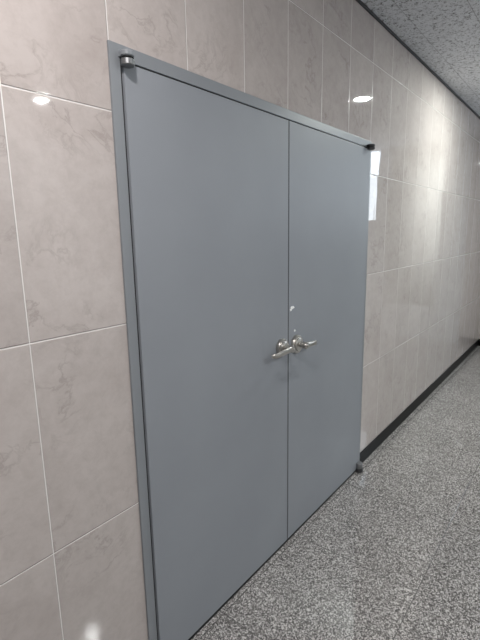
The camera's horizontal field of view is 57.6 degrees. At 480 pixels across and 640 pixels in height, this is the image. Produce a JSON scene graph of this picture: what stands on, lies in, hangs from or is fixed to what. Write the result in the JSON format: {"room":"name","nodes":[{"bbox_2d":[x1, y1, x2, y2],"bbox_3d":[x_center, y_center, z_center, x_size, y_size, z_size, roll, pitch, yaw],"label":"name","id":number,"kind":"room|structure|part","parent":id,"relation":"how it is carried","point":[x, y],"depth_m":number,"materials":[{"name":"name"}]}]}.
{"room":"building corridor","nodes":[
{"label":"building corridor","id":0,"kind":"room"},
{"bbox_2d":[0,0,479,639],"bbox_3d":[0.448,-0.287,2.403,0.150,2.733,9.130,8,14,38],"label":"wall","id":1,"kind":"structure","parent":0,"point":[71,560],"depth_m":1.29,"materials":[{"name":"tile"}]},
{"bbox_2d":[120,57,294,639],"bbox_3d":[-0.033,0.207,1.707,0.112,2.018,0.863,8,14,38],"label":"door","id":2,"kind":"structure","parent":1,"relation":"in","point":[208,172],"depth_m":1.61,"materials":[{"name":"grey metal"}]},
{"bbox_3d":[0.198,0.126,1.989,0.027,0.082,0.082,8,14,38],"label":"handle","id":3,"kind":"part","parent":2,"relation":"part of","materials":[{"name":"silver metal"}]},
{"bbox_3d":[0.192,0.142,1.921,0.142,0.034,0.025,-12,15,-44],"label":"lever","id":4,"kind":"part","parent":2,"relation":"part of","materials":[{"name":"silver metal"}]},
{"bbox_2d":[107,40,374,639],"bbox_3d":[0.195,0.116,2.083,0.172,2.072,1.805,8,14,38],"label":"door frame","id":5,"kind":"structure","parent":1,"relation":"attached to","point":[115,51],"depth_m":1.39,"materials":[{"name":"grey paint"}]},
{"bbox_2d":[287,121,374,538],"bbox_3d":[0.501,0.069,2.368,0.117,2.018,0.912,8,14,38],"label":"door","id":6,"kind":"structure","parent":1,"relation":"in","point":[328,175],"depth_m":2.31,"materials":[{"name":"grey metal"}]},
{"bbox_3d":[0.278,0.116,2.089,0.027,0.089,0.089,8,14,38],"label":"handle","id":7,"kind":"part","parent":6,"relation":"part of","materials":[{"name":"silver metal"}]},
{"bbox_3d":[0.344,0.113,2.110,0.025,0.034,0.142,6,13,31],"label":"lever","id":8,"kind":"part","parent":6,"relation":"part of","materials":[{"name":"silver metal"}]},
{"bbox_2d":[356,0,479,118],"bbox_3d":[0.439,-1.601,2.036,0.010,0.014,8.980,8,14,38],"label":"trim","id":9,"kind":"structure","parent":1,"relation":"attached to","point":[360,2],"depth_m":2.85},
{"bbox_2d":[360,339,478,462],"bbox_3d":[2.040,0.625,4.468,0.004,0.094,3.978,8,14,38],"label":"baseboard","id":10,"kind":"structure","parent":1,"relation":"attached to","point":[366,452],"depth_m":3.75,"materials":[{"name":"black stone"}]},
{"bbox_2d":[191,346,479,639],"bbox_3d":[1.855,1.307,1.499,3.800,0.100,9.280,8,14,38],"label":"floor","id":11,"kind":"structure","parent":0,"point":[393,553],"depth_m":2.15,"materials":[{"name":"grey stone"}]},
{"bbox_2d":[361,0,479,115],"bbox_3d":[1.804,-1.472,0.955,3.800,0.100,9.280,8,14,38],"label":"ceiling","id":12,"kind":"structure","parent":0,"point":[444,34],"depth_m":2.66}
]}

